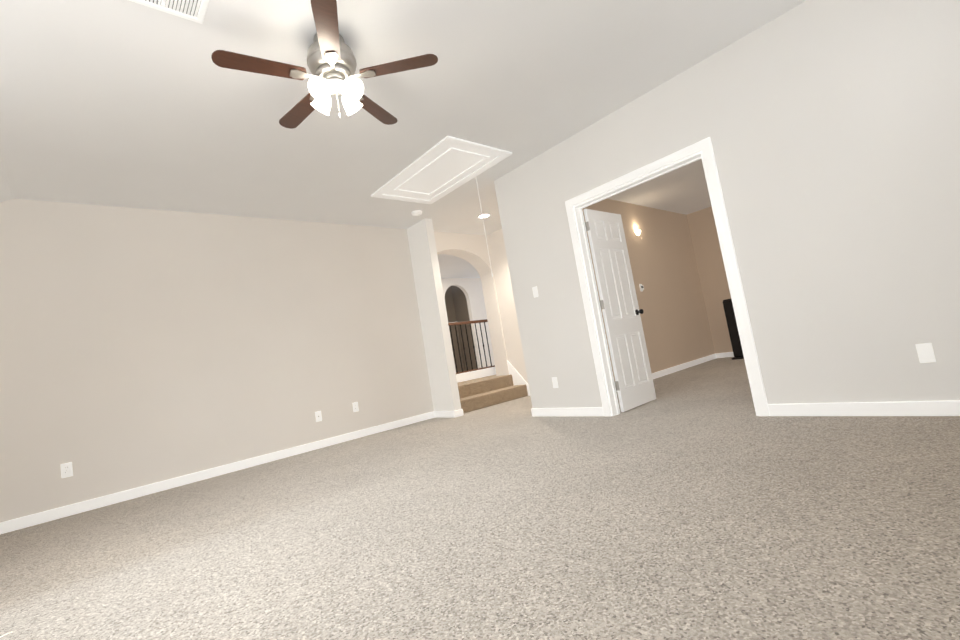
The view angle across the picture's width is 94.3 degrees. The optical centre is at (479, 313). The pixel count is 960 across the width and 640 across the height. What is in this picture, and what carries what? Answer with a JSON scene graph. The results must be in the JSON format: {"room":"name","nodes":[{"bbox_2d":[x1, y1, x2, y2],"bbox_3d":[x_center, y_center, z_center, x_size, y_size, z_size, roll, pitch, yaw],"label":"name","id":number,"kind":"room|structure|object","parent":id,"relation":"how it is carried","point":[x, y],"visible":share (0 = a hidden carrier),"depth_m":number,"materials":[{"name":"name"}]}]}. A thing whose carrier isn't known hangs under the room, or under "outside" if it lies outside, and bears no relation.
{"room":"empty living room","nodes":[
{"label":"empty living room","id":0,"kind":"room"},
{"bbox_2d":[0,158,13,201],"bbox_3d":[-2.360,-1.341,1.497,0.639,0.446,5.969,-5,-7,-42],"label":"ceiling","id":1,"kind":"structure","parent":0,"point":[5,193],"depth_m":3.61,"materials":[{"name":"paint"}]},
{"bbox_2d":[0,199,508,522],"bbox_3d":[-2.066,0.232,5.481,6.222,2.740,0.300,-5,-7,-42],"label":"wall","id":2,"kind":"structure","parent":0,"point":[139,347],"depth_m":4.49,"materials":[{"name":"paint"}]},
{"bbox_2d":[60,462,72,477],"bbox_3d":[-3.489,1.322,3.757,0.072,0.117,0.009,-5,-7,-42],"label":"electrical outlet","id":3,"kind":"object","parent":2,"relation":"attached to","point":[66,470],"visible":1,"depth_m":3.75,"materials":[{"name":"white plastic"}]},
{"bbox_2d":[0,412,435,534],"bbox_3d":[-2.290,1.553,4.763,4.468,0.088,0.015,-5,-7,-42],"label":"baseboard","id":4,"kind":"structure","parent":2,"relation":"attached to","point":[61,512],"depth_m":4.27,"materials":[{"name":"white wood"}]},
{"bbox_2d":[315,411,321,421],"bbox_3d":[-1.886,1.202,5.203,0.072,0.117,0.014,-5,-7,-42],"label":"electrical outlet","id":5,"kind":"object","parent":2,"relation":"attached to","point":[318,415],"visible":1,"depth_m":5.20,"materials":[{"name":"white plastic"}]},
{"bbox_2d":[352,402,358,411],"bbox_3d":[-1.542,1.159,5.521,0.072,0.117,0.009,-5,-7,-42],"label":"electrical outlet","id":6,"kind":"object","parent":2,"relation":"attached to","point":[355,407],"visible":1,"depth_m":5.52,"materials":[{"name":"white plastic"}]},
{"bbox_2d":[0,0,805,278],"bbox_3d":[0.002,-1.488,6.160,9.123,0.100,9.706,-5,-7,-42],"label":"ceiling","id":7,"kind":"structure","parent":0,"point":[123,103],"depth_m":3.17,"materials":[{"name":"paint"}]},
{"bbox_2d":[129,0,208,23],"bbox_3d":[-1.484,-1.544,2.107,0.350,0.020,0.340,-5,-7,-42],"label":"ceiling vent","id":8,"kind":"object","parent":7,"relation":"in","point":[193,10],"visible":1,"depth_m":2.23,"materials":[{"name":"white metal"}]},
{"bbox_2d":[211,0,437,128],"bbox_3d":[-0.883,-1.342,2.600,1.169,0.524,1.163,-5,-7,-42],"label":"fan","id":9,"kind":"object","parent":7,"relation":"hanging from","point":[331,62],"visible":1,"depth_m":2.52,"materials":[{"name":"brown wood"}]},
{"bbox_2d":[412,210,421,215],"bbox_3d":[-0.828,-1.311,5.833,0.136,0.040,0.136,-5,-7,-42],"label":"smoke detector","id":10,"kind":"object","parent":7,"relation":"attached to","point":[417,213],"visible":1,"depth_m":5.79,"materials":[{"name":"white plastic"}]},
{"bbox_2d":[371,136,511,276],"bbox_3d":[-0.362,-0.911,4.717,0.829,1.170,1.448,-5,-7,-42],"label":"attic hatch","id":11,"kind":"object","parent":7,"relation":"attached to","point":[444,167],"depth_m":4.67,"materials":[{"name":"white"}]},
{"bbox_2d":[477,214,490,218],"bbox_3d":[0.059,-1.415,6.474,0.200,0.007,0.200,-5,-7,-42],"label":"recessed light","id":12,"kind":"object","parent":7,"relation":"in","point":[484,216],"visible":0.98,"depth_m":6.48,"materials":[{"name":"white"}]},
{"bbox_2d":[407,219,460,410],"bbox_3d":[-0.694,0.080,6.290,0.120,2.740,0.593,-5,-7,-42],"label":"wall","id":13,"kind":"structure","parent":0,"point":[434,326],"depth_m":6.16,"materials":[{"name":"paint"}]},
{"bbox_2d":[432,411,458,417],"bbox_3d":[-0.478,1.374,6.069,0.015,0.088,0.459,-5,-7,-42],"label":"baseboard","id":14,"kind":"structure","parent":13,"relation":"attached to","point":[439,414],"depth_m":6.06,"materials":[{"name":"white wood"}]},
{"bbox_2d":[441,278,494,372],"bbox_3d":[-2.835,0.617,9.006,9.522,2.840,0.120,-5,-7,-42],"label":"wall","id":15,"kind":"structure","parent":0,"point":[464,299],"depth_m":11.24,"materials":[{"name":"paint"}]},
{"bbox_2d":[457,375,495,384],"bbox_3d":[-1.923,1.701,8.098,9.762,0.459,4.040,-5,-7,-42],"label":"floor","id":16,"kind":"structure","parent":0,"point":[463,382],"depth_m":7.46,"materials":[{"name":"carpet"}]},
{"bbox_2d":[448,319,495,382],"bbox_3d":[0.435,0.515,8.388,4.100,1.170,0.110,-5,-7,-42],"label":"stair railing","id":17,"kind":"object","parent":16,"relation":"on","point":[472,374],"visible":0.19,"depth_m":7.80,"materials":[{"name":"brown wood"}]},
{"bbox_2d":[0,357,959,639],"bbox_3d":[1.461,0.998,4.298,9.762,0.100,5.906,-5,-7,-42],"label":"floor carpet","id":18,"kind":"object","parent":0,"point":[702,501],"visible":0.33,"depth_m":1.93,"materials":[{"name":"beige carpet"}]},
{"bbox_2d":[458,375,527,412],"bbox_3d":[0.009,1.223,6.816,1.484,0.360,0.580,-5,-7,-42],"label":"steps","id":19,"kind":"structure","parent":18,"relation":"on","point":[480,394],"depth_m":6.75,"materials":[{"name":"carpet"}]},
{"bbox_2d":[723,299,743,359],"bbox_3d":[4.318,0.253,7.524,0.240,1.015,0.240,-5,-7,-42],"label":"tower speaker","id":20,"kind":"object","parent":18,"relation":"on","point":[733,329],"visible":0.73,"depth_m":7.46},
{"bbox_2d":[487,229,527,382],"bbox_3d":[0.872,-0.117,6.938,0.120,2.740,2.126,-5,-7,-42],"label":"wall","id":21,"kind":"structure","parent":0,"point":[506,305],"depth_m":7.33,"materials":[{"name":"paint"}]},
{"bbox_2d":[496,360,529,395],"bbox_3d":[0.992,0.940,6.799,0.016,0.600,2.126,-5,-7,-42],"label":"baseboard","id":22,"kind":"structure","parent":21,"relation":"attached to","point":[518,379],"depth_m":7.24,"materials":[{"name":"white wood"}]},
{"bbox_2d":[582,199,713,382],"bbox_3d":[2.345,-0.370,6.780,4.962,2.740,0.120,-5,-7,-42],"label":"wall","id":23,"kind":"structure","parent":0,"point":[678,268],"depth_m":7.35,"materials":[{"name":"paint"}]},
{"bbox_2d":[616,353,715,391],"bbox_3d":[2.843,0.902,6.835,4.067,0.088,0.015,-5,-7,-42],"label":"baseboard","id":24,"kind":"structure","parent":23,"relation":"attached to","point":[664,372],"depth_m":7.22,"materials":[{"name":"white wood"}]},
{"bbox_2d":[686,206,732,353],"bbox_3d":[5.460,-0.864,6.909,0.120,2.740,3.870,-5,-7,-42],"label":"wall","id":25,"kind":"structure","parent":0,"point":[711,268],"depth_m":8.16,"materials":[{"name":"paint"}]},
{"bbox_2d":[716,352,733,357],"bbox_3d":[5.589,0.452,6.785,0.015,0.088,3.750,-5,-7,-42],"label":"baseboard","id":26,"kind":"structure","parent":25,"relation":"attached to","point":[727,354],"depth_m":8.07,"materials":[{"name":"white wood"}]},
{"bbox_2d":[494,0,959,407],"bbox_3d":[1.743,-0.550,3.636,0.120,2.740,4.030,-5,-7,-42],"label":"wall","id":27,"kind":"structure","parent":0,"point":[830,129],"depth_m":2.98,"materials":[{"name":"paint"}]},
{"bbox_2d":[532,286,537,297],"bbox_3d":[0.606,-0.235,4.839,0.012,0.117,0.072,-5,-7,-42],"label":"light switch","id":28,"kind":"object","parent":27,"relation":"attached to","point":[535,292],"visible":1,"depth_m":4.83,"materials":[{"name":"white plastic"}]},
{"bbox_2d":[552,377,557,387],"bbox_3d":[0.797,0.731,4.712,0.009,0.117,0.072,-5,-7,-42],"label":"electrical outlet","id":29,"kind":"object","parent":27,"relation":"attached to","point":[555,382],"visible":1,"depth_m":4.71,"materials":[{"name":"white plastic"}]},
{"bbox_2d":[531,407,603,416],"bbox_3d":[0.884,1.025,4.626,0.015,0.088,0.938,-5,-7,-42],"label":"baseboard","id":30,"kind":"structure","parent":27,"relation":"attached to","point":[587,411],"depth_m":4.60,"materials":[{"name":"white wood"}]},
{"bbox_2d":[583,209,656,411],"bbox_3d":[1.452,-0.069,4.594,0.671,2.030,0.179,-5,-7,-42],"label":"door leaf","id":31,"kind":"structure","parent":27,"relation":"in","point":[634,383],"depth_m":4.55,"materials":[{"name":"white wood"}]},
{"bbox_2d":[565,137,769,416],"bbox_3d":[1.535,-0.191,3.898,0.156,2.145,1.403,-5,-7,-42],"label":"door frame","id":32,"kind":"structure","parent":27,"relation":"attached to","point":[699,150],"depth_m":3.81,"materials":[{"name":"white wood"}]},
{"bbox_2d":[768,400,959,415],"bbox_3d":[2.615,0.572,2.673,0.015,0.088,1.554,-5,-7,-42],"label":"baseboard","id":33,"kind":"structure","parent":27,"relation":"attached to","point":[926,408],"depth_m":2.82,"materials":[{"name":"white wood"}]},
{"bbox_2d":[915,343,935,362],"bbox_3d":[2.638,0.233,2.635,0.009,0.117,0.072,-5,-7,-42],"label":"electrical outlet","id":34,"kind":"object","parent":27,"relation":"attached to","point":[925,351],"visible":1,"depth_m":2.63,"materials":[{"name":"white plastic"}]}
]}

